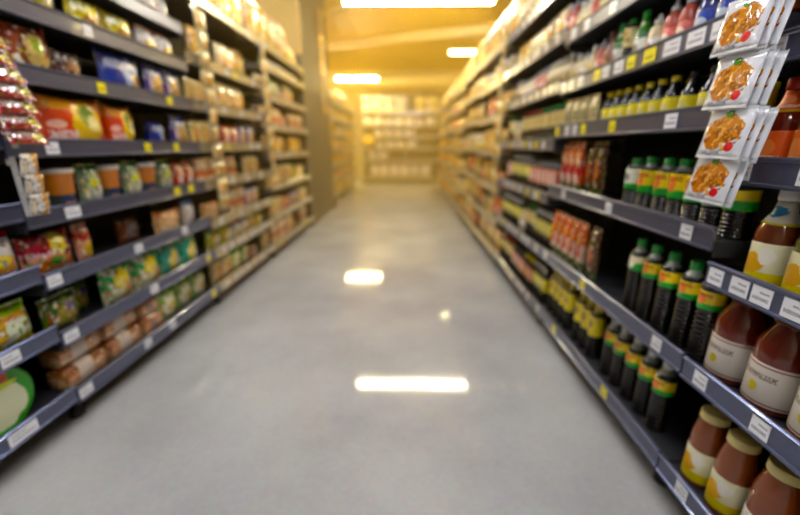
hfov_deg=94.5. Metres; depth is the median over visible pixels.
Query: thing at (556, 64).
bottle
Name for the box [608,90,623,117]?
bottle
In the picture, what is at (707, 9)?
oil bottle
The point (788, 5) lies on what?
snack packet
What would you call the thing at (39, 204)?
sachet
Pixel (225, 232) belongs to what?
bag
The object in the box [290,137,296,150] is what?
bag
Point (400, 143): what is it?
pack
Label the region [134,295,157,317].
bag
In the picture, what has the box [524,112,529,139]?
vinegar bottle
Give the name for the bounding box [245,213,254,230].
bag
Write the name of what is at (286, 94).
bag
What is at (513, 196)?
sauce bottle
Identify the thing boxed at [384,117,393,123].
pack
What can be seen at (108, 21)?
bag
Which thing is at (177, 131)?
bag
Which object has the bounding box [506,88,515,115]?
bag
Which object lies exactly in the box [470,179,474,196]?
cereal box
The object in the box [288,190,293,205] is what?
bag
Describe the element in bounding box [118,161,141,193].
pouch
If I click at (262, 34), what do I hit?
snack bag
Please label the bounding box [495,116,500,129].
packet
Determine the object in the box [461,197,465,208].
bag
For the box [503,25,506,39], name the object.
packet
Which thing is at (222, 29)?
shelving unit
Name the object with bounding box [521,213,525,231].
bottle
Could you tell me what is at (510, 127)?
vinegar bottle
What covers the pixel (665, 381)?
sauce bottle
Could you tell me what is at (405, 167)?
pack
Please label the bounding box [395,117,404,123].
pack
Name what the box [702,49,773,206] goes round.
strip
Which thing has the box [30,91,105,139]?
noodle multipack
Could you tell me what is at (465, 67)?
snack bag
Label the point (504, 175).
bag
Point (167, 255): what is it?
bag
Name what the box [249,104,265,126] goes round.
box
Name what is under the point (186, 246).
bag
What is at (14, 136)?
sachet
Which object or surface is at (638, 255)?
sauce bottle
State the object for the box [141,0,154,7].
bag
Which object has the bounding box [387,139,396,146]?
pack
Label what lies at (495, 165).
packet
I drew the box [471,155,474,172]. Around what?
pouch
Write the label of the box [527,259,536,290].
bottle
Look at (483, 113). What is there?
bag
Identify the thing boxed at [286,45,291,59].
bag
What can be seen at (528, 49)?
bag
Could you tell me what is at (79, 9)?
bag
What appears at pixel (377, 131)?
pack
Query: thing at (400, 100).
pack
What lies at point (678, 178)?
bottle
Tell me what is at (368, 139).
disc
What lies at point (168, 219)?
flour bag
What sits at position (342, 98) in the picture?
snack bag
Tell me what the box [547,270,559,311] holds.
sauce bottle
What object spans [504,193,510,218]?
sauce bottle
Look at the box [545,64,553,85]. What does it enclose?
bottle
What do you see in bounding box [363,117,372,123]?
pack
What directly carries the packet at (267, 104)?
hanging from the shelving unit at (222, 29)
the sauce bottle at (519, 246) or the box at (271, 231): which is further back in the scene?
the box at (271, 231)
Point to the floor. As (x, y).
(383, 361)
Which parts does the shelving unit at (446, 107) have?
shelf, shelf, shelf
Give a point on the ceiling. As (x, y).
(348, 22)
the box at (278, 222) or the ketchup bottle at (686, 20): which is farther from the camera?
the box at (278, 222)
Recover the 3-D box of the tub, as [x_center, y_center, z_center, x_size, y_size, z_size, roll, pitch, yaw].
[-1.560,0.548,1.391,0.112,0.270,0.268,0,17,1]
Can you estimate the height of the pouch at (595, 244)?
0.285 m
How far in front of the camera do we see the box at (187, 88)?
2.57 m
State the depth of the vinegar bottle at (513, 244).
3.37 m
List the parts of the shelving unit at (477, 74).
price rail, price rail, price rail, price rail, price rail, price rail, shelf, price rail, shelf, shelf, shelf, shelf, panel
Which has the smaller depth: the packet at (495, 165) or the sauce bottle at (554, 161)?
the sauce bottle at (554, 161)
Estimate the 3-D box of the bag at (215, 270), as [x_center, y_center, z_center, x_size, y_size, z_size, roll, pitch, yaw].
[-1.504,0.111,3.018,0.091,0.205,0.162,0,17,1]
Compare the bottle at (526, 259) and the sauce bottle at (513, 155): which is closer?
the bottle at (526, 259)
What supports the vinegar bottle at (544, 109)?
on the shelving unit at (541, 16)
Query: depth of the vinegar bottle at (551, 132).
2.42 m
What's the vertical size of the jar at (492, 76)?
0.200 m
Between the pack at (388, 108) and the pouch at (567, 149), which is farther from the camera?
the pack at (388, 108)
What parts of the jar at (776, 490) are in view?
lid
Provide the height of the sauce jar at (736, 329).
0.270 m
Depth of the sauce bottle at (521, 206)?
3.15 m
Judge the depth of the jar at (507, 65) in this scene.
3.62 m
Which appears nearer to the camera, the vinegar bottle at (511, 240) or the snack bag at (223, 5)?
the snack bag at (223, 5)
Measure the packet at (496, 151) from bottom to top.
0.116 m
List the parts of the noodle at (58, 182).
lid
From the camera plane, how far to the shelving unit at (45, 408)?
1.44 m
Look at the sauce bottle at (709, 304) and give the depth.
1.19 m
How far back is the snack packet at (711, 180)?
0.99 m
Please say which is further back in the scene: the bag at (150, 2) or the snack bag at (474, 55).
the snack bag at (474, 55)
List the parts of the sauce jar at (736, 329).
lid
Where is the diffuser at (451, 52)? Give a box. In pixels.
[450,51,474,53]
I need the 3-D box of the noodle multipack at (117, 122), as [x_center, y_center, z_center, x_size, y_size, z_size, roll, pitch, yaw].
[-1.520,-0.705,1.998,0.108,0.217,0.187,-1,17,-2]
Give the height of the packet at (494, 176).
0.114 m
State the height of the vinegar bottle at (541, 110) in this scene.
0.250 m
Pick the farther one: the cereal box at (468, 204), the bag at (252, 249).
the cereal box at (468, 204)
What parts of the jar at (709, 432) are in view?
lid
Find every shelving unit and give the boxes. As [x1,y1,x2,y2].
[0,0,221,418]
[0,140,78,460]
[135,0,278,302]
[224,35,313,256]
[330,100,342,197]
[332,104,350,196]
[334,110,356,189]
[360,93,446,182]
[437,107,456,191]
[440,103,464,197]
[445,93,469,206]
[451,84,488,218]
[459,61,507,236]
[472,20,544,265]
[493,0,623,323]
[534,0,799,487]
[655,26,799,514]
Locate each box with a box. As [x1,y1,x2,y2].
[176,77,196,98]
[182,158,208,181]
[183,121,202,140]
[195,81,204,100]
[196,157,216,178]
[200,122,211,141]
[205,87,216,103]
[212,156,227,176]
[217,187,238,213]
[225,156,236,175]
[228,186,245,208]
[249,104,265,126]
[258,173,271,188]
[261,203,274,216]
[266,224,276,243]
[270,108,275,123]
[273,196,282,211]
[273,198,278,213]
[275,109,280,124]
[275,220,281,240]
[276,169,280,182]
[278,217,285,236]
[280,112,292,126]
[283,215,289,233]
[291,165,300,177]
[292,114,295,126]
[293,207,303,223]
[294,187,303,200]
[295,114,299,127]
[299,115,301,127]
[299,186,306,198]
[300,165,303,175]
[301,205,306,220]
[455,135,460,148]
[467,200,469,216]
[468,178,472,194]
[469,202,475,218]
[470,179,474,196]
[482,74,489,89]
[482,193,492,208]
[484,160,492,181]
[486,130,489,148]
[487,197,493,212]
[488,222,491,242]
[489,129,492,149]
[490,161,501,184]
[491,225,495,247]
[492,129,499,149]
[494,67,497,80]
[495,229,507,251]
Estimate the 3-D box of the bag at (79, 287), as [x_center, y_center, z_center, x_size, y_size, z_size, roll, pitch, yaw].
[-1.628,0.193,1.849,0.089,0.165,0.146,0,17,1]
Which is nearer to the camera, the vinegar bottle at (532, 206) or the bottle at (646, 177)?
the bottle at (646, 177)
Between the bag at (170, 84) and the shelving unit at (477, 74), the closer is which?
the bag at (170, 84)
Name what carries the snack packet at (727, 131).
hanging from the strip at (703, 204)
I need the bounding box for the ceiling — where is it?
[325,0,512,71]
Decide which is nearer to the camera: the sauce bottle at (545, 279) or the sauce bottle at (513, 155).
the sauce bottle at (545, 279)
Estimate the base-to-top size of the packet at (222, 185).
0.116 m
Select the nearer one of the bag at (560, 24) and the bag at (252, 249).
the bag at (560, 24)
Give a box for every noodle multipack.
[0,18,51,68]
[12,227,73,274]
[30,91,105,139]
[100,103,134,139]
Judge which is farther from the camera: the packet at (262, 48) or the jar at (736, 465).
the packet at (262, 48)
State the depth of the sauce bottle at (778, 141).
0.93 m
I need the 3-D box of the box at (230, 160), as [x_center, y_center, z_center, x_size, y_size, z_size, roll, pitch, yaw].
[-1.520,-0.788,3.244,0.100,0.195,0.150,0,17,1]
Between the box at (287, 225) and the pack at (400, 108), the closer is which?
the box at (287, 225)
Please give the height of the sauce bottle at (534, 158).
0.250 m
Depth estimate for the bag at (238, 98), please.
3.33 m
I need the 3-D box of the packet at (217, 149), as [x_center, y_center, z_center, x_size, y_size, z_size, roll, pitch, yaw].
[-1.373,-0.795,2.792,0.040,0.119,0.134,3,17,9]
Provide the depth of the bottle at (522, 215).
3.10 m
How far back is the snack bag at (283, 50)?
4.51 m
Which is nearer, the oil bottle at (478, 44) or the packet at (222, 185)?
the packet at (222, 185)
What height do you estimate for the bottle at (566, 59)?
0.190 m
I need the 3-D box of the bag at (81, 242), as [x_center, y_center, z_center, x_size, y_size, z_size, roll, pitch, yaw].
[-1.524,-0.069,1.773,0.067,0.190,0.080,0,17,1]
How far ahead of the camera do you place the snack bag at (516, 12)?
3.30 m
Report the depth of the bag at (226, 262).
3.14 m
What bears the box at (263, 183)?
on the shelving unit at (249, 55)
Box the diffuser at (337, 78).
[337,78,376,79]
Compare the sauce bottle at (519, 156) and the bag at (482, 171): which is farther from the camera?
the bag at (482, 171)
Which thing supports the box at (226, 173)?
on the shelving unit at (222, 29)
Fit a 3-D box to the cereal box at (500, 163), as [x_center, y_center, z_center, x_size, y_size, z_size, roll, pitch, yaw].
[1.087,-0.960,4.215,0.080,0.262,0.180,0,17,1]
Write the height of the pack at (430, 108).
0.260 m
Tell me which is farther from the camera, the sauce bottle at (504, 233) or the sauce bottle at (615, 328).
the sauce bottle at (504, 233)
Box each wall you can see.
[239,0,301,53]
[328,71,462,173]
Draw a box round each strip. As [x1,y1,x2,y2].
[317,7,326,104]
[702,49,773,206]
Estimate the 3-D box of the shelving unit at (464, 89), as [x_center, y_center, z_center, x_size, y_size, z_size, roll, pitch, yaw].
[1.281,-1.984,6.744,0.490,2.350,1.322,0,17,1]
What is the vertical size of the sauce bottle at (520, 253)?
0.250 m
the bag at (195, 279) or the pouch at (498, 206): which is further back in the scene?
the pouch at (498, 206)
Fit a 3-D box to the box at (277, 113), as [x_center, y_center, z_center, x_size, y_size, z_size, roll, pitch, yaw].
[-1.492,-1.638,4.382,0.100,0.222,0.150,0,17,1]
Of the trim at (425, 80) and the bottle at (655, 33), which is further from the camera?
the trim at (425, 80)
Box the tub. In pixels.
[0,367,33,437]
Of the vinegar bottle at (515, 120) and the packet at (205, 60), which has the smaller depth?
the packet at (205, 60)
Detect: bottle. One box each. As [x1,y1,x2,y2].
[474,44,478,68]
[475,41,480,67]
[478,38,483,64]
[500,232,506,255]
[502,192,508,216]
[502,233,507,258]
[503,235,509,260]
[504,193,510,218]
[505,237,511,262]
[506,194,512,220]
[507,155,512,179]
[507,239,513,264]
[508,195,515,222]
[509,117,513,139]
[509,241,515,267]
[510,155,514,179]
[510,197,517,223]
[511,116,518,139]
[511,155,517,180]
[511,243,518,270]
[513,123,518,139]
[513,198,520,225]
[514,155,521,181]
[514,245,521,272]
[516,82,520,97]
[516,122,521,139]
[516,199,525,228]
[516,248,524,276]
[517,156,523,182]
[518,81,524,97]
[519,156,526,183]
[519,209,525,229]
[519,250,527,279]
[520,0,525,22]
[521,113,527,139]
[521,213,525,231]
[521,253,530,283]
[522,156,530,184]
[524,0,530,18]
[524,79,530,94]
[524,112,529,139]
[524,203,532,234]
[524,256,533,286]
[525,157,532,185]
[526,112,533,139]
[527,205,535,235]
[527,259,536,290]
[528,77,533,92]
[528,157,535,186]
[529,111,536,138]
[529,206,537,238]
[530,0,536,11]
[531,75,537,91]
[531,157,540,187]
[531,262,540,294]
[532,110,539,138]
[533,208,542,240]
[534,70,540,90]
[534,265,544,298]
[535,109,542,138]
[535,157,544,189]
[536,210,546,243]
[538,68,544,88]
[538,108,546,138]
[538,269,550,303]
[539,158,547,190]
[540,212,550,246]
[541,66,549,87]
[541,107,550,138]
[542,158,553,191]
[544,214,554,250]
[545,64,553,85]
[546,106,554,138]
[546,159,556,196]
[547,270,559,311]
[549,62,558,83]
[549,105,558,137]
[551,274,564,317]
[552,104,563,144]
[552,159,561,198]
[553,59,563,81]
[556,102,566,144]
[556,278,570,323]
[558,56,569,80]
[561,283,578,329]
[564,53,575,79]
[565,3,574,29]
[569,0,581,29]
[571,291,587,341]
[572,53,583,76]
[576,1,588,23]
[577,297,595,349]
[579,51,590,73]
[583,0,593,18]
[584,304,605,357]
[586,45,599,70]
[591,0,600,13]
[594,39,608,67]
[599,0,608,7]
[599,318,621,376]
[601,92,614,118]
[603,31,618,63]
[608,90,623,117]
[608,327,634,387]
[611,23,627,60]
[617,87,633,116]
[619,337,647,400]
[621,18,640,56]
[621,158,643,204]
[621,238,650,310]
[627,85,643,114]
[631,349,662,416]
[632,9,652,51]
[634,157,660,208]
[634,243,666,320]
[637,82,655,113]
[644,361,678,432]
[646,13,665,45]
[648,78,668,111]
[649,158,677,212]
[649,250,684,332]
[660,75,682,110]
[661,0,682,39]
[663,159,694,216]
[667,259,705,347]
[676,0,699,33]
[677,70,702,107]
[679,171,700,221]
[684,284,728,361]
[693,0,718,26]
[696,65,717,105]
[697,202,722,227]
[715,0,736,16]
[717,191,762,239]
[743,190,799,286]
[759,76,799,156]
[766,76,780,107]
[780,236,799,293]
[787,118,799,157]
[791,0,799,11]
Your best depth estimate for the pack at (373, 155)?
12.57 m
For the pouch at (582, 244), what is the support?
on the shelving unit at (678, 133)
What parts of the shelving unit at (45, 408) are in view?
shelf, price rail, price rail, price rail, price rail, shelf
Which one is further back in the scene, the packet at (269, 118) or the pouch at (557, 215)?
the packet at (269, 118)
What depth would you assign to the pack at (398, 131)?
12.34 m
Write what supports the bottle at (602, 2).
on the shelving unit at (678, 133)
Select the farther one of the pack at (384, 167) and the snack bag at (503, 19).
the pack at (384, 167)
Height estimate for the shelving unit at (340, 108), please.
2.400 m
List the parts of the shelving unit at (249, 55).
panel, shelf, shelf, shelf, shelf, shelf, shelf, shelf, shelf, price rail, price rail, price rail, price rail, price rail, price rail, price rail, price rail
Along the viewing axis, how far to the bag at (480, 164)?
4.95 m
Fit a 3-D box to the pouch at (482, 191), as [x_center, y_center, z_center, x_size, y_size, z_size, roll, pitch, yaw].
[1.063,-0.774,4.759,0.057,0.250,0.085,0,17,1]
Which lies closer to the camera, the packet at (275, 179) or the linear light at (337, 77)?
the packet at (275, 179)
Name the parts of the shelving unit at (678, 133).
price rail, price rail, price rail, shelf, shelf, price rail, price rail, shelf, price rail, shelf, shelf, shelf, panel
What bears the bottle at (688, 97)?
on the shelving unit at (678, 133)
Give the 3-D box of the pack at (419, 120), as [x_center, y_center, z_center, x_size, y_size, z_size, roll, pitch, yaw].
[0.702,-4.534,12.322,0.302,0.285,0.331,-8,19,-25]
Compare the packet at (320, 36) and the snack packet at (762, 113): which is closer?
the snack packet at (762, 113)
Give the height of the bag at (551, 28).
0.215 m
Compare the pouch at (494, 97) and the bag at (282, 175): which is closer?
the pouch at (494, 97)
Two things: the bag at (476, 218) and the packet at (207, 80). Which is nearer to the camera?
the packet at (207, 80)
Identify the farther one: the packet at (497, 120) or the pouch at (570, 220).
the packet at (497, 120)
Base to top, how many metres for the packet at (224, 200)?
0.125 m
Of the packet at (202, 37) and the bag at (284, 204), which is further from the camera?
the bag at (284, 204)
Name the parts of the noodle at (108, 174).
lid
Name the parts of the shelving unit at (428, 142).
price rail, price rail, price rail, price rail, shelf, price rail, price rail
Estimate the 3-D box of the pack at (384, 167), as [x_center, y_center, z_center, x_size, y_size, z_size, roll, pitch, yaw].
[-0.506,-3.012,12.809,0.302,0.510,0.331,-8,19,-25]
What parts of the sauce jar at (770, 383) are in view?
lid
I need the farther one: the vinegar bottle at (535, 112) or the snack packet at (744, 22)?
the vinegar bottle at (535, 112)
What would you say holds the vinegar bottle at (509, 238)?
on the shelving unit at (541, 16)
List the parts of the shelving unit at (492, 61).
price rail, price rail, price rail, price rail, price rail, shelf, price rail, price rail, clip strip, shelf, shelf, shelf, shelf, shelf, shelf, panel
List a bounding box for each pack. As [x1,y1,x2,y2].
[363,96,373,104]
[363,105,373,111]
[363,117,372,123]
[368,150,377,159]
[370,163,379,176]
[374,96,384,104]
[374,105,384,111]
[374,117,383,123]
[374,128,383,135]
[376,139,385,146]
[379,150,388,159]
[380,163,389,176]
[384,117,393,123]
[384,128,393,135]
[385,96,395,104]
[385,105,395,111]
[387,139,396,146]
[391,163,399,176]
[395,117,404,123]
[395,128,404,135]
[397,96,407,104]
[397,105,407,111]
[397,139,406,147]
[401,163,410,176]
[405,117,415,123]
[405,128,414,135]
[407,139,416,147]
[411,163,420,176]
[416,96,426,104]
[416,105,426,111]
[416,117,425,123]
[421,163,430,176]
[427,105,437,111]
[427,117,436,123]
[428,96,438,104]
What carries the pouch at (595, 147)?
on the shelving unit at (678, 133)
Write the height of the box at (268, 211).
0.182 m
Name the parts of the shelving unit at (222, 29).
panel, clip strip, shelf, shelf, shelf, price rail, price rail, shelf, price rail, shelf, shelf, price rail, price rail, shelf, price rail, price rail, price rail, clip strip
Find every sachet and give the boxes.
[0,37,11,50]
[0,48,17,67]
[0,64,27,83]
[0,80,36,100]
[0,96,40,114]
[0,112,44,129]
[0,124,50,144]
[20,153,37,176]
[24,173,43,196]
[28,193,49,215]
[530,36,536,52]
[535,33,540,49]
[539,28,545,45]
[564,100,573,123]
[571,98,581,122]
[579,95,590,121]
[588,92,600,120]
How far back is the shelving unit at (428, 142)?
12.72 m
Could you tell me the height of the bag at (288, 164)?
0.230 m
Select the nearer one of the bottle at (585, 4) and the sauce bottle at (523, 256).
the bottle at (585, 4)
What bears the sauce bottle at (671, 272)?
on the shelving unit at (678, 133)
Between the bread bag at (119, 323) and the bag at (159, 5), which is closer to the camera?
the bread bag at (119, 323)
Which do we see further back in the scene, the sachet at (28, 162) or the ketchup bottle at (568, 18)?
the ketchup bottle at (568, 18)
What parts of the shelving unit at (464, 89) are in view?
price rail, price rail, price rail, price rail, price rail, price rail, price rail, shelf, shelf, shelf, shelf, panel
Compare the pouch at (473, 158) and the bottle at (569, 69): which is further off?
the pouch at (473, 158)
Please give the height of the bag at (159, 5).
0.180 m
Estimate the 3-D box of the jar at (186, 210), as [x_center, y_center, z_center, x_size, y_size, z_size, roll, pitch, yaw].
[-1.500,-0.314,2.602,0.075,0.180,0.120,-1,17,-4]
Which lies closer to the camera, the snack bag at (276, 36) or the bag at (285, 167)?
the snack bag at (276, 36)
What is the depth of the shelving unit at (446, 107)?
9.12 m
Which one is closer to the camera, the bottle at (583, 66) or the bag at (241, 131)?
the bottle at (583, 66)
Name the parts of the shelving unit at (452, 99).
shelf, shelf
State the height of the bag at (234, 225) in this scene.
0.155 m
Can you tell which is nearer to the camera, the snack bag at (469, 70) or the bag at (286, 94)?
the bag at (286, 94)
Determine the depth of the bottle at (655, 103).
1.41 m
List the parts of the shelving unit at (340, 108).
shelf, shelf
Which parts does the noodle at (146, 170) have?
lid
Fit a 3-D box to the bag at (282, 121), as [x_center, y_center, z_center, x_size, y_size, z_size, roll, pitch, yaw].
[-1.456,-1.660,4.544,0.079,0.170,0.150,0,17,1]
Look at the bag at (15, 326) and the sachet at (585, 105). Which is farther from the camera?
the sachet at (585, 105)
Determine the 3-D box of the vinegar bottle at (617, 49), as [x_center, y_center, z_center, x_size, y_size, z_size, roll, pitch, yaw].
[1.007,-0.949,1.687,0.065,0.205,0.065,8,19,25]
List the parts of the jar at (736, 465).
lid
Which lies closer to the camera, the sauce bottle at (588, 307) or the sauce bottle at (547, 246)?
the sauce bottle at (588, 307)
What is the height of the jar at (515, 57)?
0.200 m
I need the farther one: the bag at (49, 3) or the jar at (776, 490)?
the bag at (49, 3)
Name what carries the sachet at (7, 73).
hanging from the strip
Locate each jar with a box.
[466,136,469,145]
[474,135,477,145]
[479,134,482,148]
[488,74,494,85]
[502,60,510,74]
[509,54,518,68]
[681,404,731,489]
[703,298,770,386]
[704,428,762,514]
[739,318,799,419]
[741,454,799,514]
[785,385,799,439]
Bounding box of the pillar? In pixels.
[280,0,335,225]
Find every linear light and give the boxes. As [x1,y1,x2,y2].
[336,46,377,79]
[344,0,493,4]
[449,11,476,53]
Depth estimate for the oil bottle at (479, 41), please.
5.11 m
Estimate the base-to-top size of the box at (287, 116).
0.222 m
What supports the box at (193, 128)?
on the shelving unit at (222, 29)
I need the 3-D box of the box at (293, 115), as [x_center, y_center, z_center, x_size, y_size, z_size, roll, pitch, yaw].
[-1.482,-1.825,4.999,0.100,0.222,0.150,0,17,1]
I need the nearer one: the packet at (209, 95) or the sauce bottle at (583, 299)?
the sauce bottle at (583, 299)
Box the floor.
[0,174,689,514]
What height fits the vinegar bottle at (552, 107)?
0.250 m
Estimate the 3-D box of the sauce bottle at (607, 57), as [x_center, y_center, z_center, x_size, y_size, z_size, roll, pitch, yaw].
[1.011,-0.968,1.765,0.069,0.195,0.069,5,18,17]
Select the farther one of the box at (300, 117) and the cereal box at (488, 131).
the box at (300, 117)
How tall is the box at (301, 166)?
0.182 m
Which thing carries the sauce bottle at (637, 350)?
on the shelving unit at (678, 133)
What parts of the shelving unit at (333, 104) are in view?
price rail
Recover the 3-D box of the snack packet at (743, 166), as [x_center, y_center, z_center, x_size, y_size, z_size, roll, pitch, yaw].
[0.855,-0.208,0.992,0.021,0.134,0.136,0,17,-1]
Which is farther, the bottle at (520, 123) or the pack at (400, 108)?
the pack at (400, 108)
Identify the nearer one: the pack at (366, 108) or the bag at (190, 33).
the bag at (190, 33)
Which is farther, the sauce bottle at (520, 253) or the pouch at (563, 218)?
the sauce bottle at (520, 253)
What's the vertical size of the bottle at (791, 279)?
0.265 m
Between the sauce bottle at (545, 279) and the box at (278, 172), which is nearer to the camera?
the sauce bottle at (545, 279)
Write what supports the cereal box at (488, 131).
on the shelving unit at (492, 61)
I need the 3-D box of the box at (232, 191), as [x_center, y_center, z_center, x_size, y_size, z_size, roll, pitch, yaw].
[-1.519,-0.505,3.276,0.100,0.215,0.150,0,17,1]
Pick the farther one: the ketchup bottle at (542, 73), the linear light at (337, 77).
the linear light at (337, 77)
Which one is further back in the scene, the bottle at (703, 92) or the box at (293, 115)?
the box at (293, 115)
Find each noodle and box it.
[38,168,75,206]
[95,165,119,197]
[136,162,155,190]
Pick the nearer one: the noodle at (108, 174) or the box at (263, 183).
the noodle at (108, 174)
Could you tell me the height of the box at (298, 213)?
0.222 m
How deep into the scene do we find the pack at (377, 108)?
12.14 m
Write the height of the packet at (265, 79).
0.123 m
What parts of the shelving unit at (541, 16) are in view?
price rail, price rail, price rail, price rail, price rail, price rail, price rail, shelf, shelf, shelf, shelf, shelf, shelf, panel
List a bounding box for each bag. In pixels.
[0,230,17,276]
[0,297,32,351]
[32,0,53,8]
[35,287,79,330]
[36,329,99,368]
[45,347,106,390]
[57,278,89,309]
[62,0,100,26]
[69,222,92,261]
[92,46,139,87]
[95,324,141,360]
[96,260,134,307]
[97,308,135,340]
[98,8,131,38]
[114,215,139,244]
[129,249,159,290]
[131,309,163,336]
[132,24,155,47]
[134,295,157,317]
[140,62,163,92]
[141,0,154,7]
[144,120,164,140]
[151,206,179,233]
[152,32,172,54]
[153,0,166,14]
[155,241,179,276]
[155,286,175,320]
[159,68,179,95]
[168,115,186,140]
[170,163,184,184]
[171,277,190,311]
[175,234,196,266]
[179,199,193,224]
[181,162,193,183]
[185,24,203,54]
[186,269,204,300]
[199,199,218,218]
[203,228,220,251]
[208,257,222,285]
[212,41,226,66]
[214,82,226,105]
[216,0,229,15]
[217,223,231,244]
[219,126,230,141]
[219,251,232,278]
[222,85,234,107]
[223,47,234,70]
[228,127,238,141]
[229,0,241,23]
[229,220,240,238]
[229,247,239,271]
[231,49,243,73]
[232,88,243,109]
[236,124,246,141]
[237,242,248,264]
[238,216,247,234]
[240,155,251,173]
[241,0,258,34]
[243,185,252,205]
[244,125,253,141]
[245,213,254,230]
[248,155,257,171]
[248,243,256,259]
[249,184,258,203]
[252,72,262,95]
[252,210,261,227]
[253,3,266,40]
[258,134,268,155]
[259,230,268,249]
[261,11,273,46]
[268,16,279,51]
[268,79,273,94]
[271,81,278,96]
[271,136,279,151]
[276,23,286,55]
[277,136,283,151]
[277,164,284,181]
[280,115,284,125]
[281,86,288,100]
[282,164,288,180]
[282,196,286,209]
[285,136,292,151]
[285,194,290,207]
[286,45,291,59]
[286,88,292,101]
[286,163,292,179]
[287,212,293,229]
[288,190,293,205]
[290,48,295,62]
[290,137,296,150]
[292,167,296,178]
[292,189,297,203]
[294,137,300,150]
[296,187,300,201]
[329,86,334,100]
[334,88,337,102]
[340,93,344,106]
[457,73,461,91]
[458,195,462,205]
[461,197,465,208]
[463,67,465,84]
[463,159,467,169]
[467,58,472,76]
[472,49,477,71]
[473,105,478,118]
[473,182,477,197]
[474,157,479,175]
[474,213,479,224]
[475,184,484,198]
[477,157,483,176]
[478,104,482,119]
[480,39,484,62]
[480,102,487,118]
[480,215,483,230]
[481,167,483,179]
[482,131,486,148]
[482,217,486,234]
[483,30,491,59]
[485,220,488,236]
[490,25,496,53]
[494,20,500,47]
[496,171,502,187]
[497,126,506,153]
[500,7,508,42]
[500,172,506,189]
[502,90,509,115]
[502,126,512,153]
[505,0,514,34]
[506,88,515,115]
[511,0,522,31]
[518,41,528,61]
[525,35,536,56]
[546,13,560,40]
[555,3,571,33]
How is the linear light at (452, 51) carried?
hanging from the ceiling
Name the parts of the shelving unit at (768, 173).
price rail, shelf, shelf, price rail, price rail, shelf, price rail, shelf, price rail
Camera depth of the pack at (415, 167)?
12.69 m
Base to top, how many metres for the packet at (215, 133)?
0.114 m
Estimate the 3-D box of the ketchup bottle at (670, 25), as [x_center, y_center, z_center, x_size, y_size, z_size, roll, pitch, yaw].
[1.001,-0.839,1.355,0.068,0.186,0.067,0,17,1]
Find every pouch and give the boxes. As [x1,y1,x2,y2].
[72,163,102,200]
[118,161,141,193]
[154,159,172,187]
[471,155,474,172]
[480,188,484,206]
[488,98,492,116]
[490,97,494,115]
[492,96,496,114]
[492,194,495,216]
[494,96,498,113]
[494,195,498,217]
[497,197,501,213]
[499,198,503,215]
[550,210,560,254]
[556,212,566,259]
[560,142,572,186]
[561,215,573,263]
[566,141,579,188]
[568,218,581,268]
[573,141,586,190]
[575,221,589,273]
[585,142,600,193]
[586,226,602,282]
[592,142,609,196]
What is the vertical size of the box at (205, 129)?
0.182 m
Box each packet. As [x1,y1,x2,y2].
[49,48,80,74]
[193,7,205,31]
[198,28,207,51]
[200,49,210,68]
[200,69,213,88]
[205,89,214,106]
[210,108,216,124]
[211,126,219,142]
[212,144,223,160]
[215,161,225,176]
[217,178,227,193]
[219,195,229,209]
[261,45,264,58]
[261,59,267,72]
[263,74,267,86]
[264,87,270,99]
[265,100,270,112]
[267,114,271,125]
[267,127,273,138]
[269,139,273,150]
[271,152,274,163]
[272,164,276,174]
[273,176,277,187]
[319,33,322,43]
[491,184,495,195]
[492,171,496,182]
[493,145,499,156]
[493,158,497,169]
[494,131,499,142]
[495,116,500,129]
[496,102,501,115]
[498,87,501,100]
[499,71,502,86]
[500,56,504,71]
[501,40,505,55]
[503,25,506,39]
[683,157,740,206]
[695,104,760,160]
[695,161,749,207]
[701,47,769,110]
[709,0,774,58]
[709,48,779,111]
[718,0,784,58]
[727,0,795,57]
[738,106,770,161]
[747,107,779,163]
[757,49,789,106]
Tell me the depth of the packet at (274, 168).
3.94 m
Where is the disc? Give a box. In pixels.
[363,134,372,149]
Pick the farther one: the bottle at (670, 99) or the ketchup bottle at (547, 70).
the ketchup bottle at (547, 70)
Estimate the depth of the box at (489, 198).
4.34 m
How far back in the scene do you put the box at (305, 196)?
5.57 m
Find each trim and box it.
[324,0,345,14]
[327,23,497,49]
[328,76,455,86]
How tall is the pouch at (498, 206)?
0.250 m
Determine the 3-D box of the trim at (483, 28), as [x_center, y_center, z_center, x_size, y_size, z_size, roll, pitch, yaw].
[0.189,-4.818,8.100,11.739,0.150,0.102,7,18,21]
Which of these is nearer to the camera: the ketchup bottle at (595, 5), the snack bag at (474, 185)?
the ketchup bottle at (595, 5)
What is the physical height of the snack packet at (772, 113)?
0.134 m
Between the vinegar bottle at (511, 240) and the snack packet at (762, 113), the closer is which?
the snack packet at (762, 113)
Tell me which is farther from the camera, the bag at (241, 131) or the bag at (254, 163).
the bag at (254, 163)
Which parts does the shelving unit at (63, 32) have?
clip strip, panel, shelf, price rail, shelf, price rail, shelf, price rail, shelf, shelf, price rail, shelf, shelf, shelf, price rail, price rail, price rail, price rail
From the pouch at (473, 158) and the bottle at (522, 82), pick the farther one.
the pouch at (473, 158)
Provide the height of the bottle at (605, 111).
0.165 m
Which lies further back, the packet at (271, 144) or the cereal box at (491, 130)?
the cereal box at (491, 130)
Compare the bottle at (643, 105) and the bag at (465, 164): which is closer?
the bottle at (643, 105)
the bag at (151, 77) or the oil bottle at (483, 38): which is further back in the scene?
the oil bottle at (483, 38)
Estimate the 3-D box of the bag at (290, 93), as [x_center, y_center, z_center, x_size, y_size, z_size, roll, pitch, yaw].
[-1.455,-2.093,4.846,0.091,0.225,0.162,0,17,1]
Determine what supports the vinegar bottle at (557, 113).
on the shelving unit at (541, 16)
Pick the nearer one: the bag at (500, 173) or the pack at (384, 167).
the bag at (500, 173)

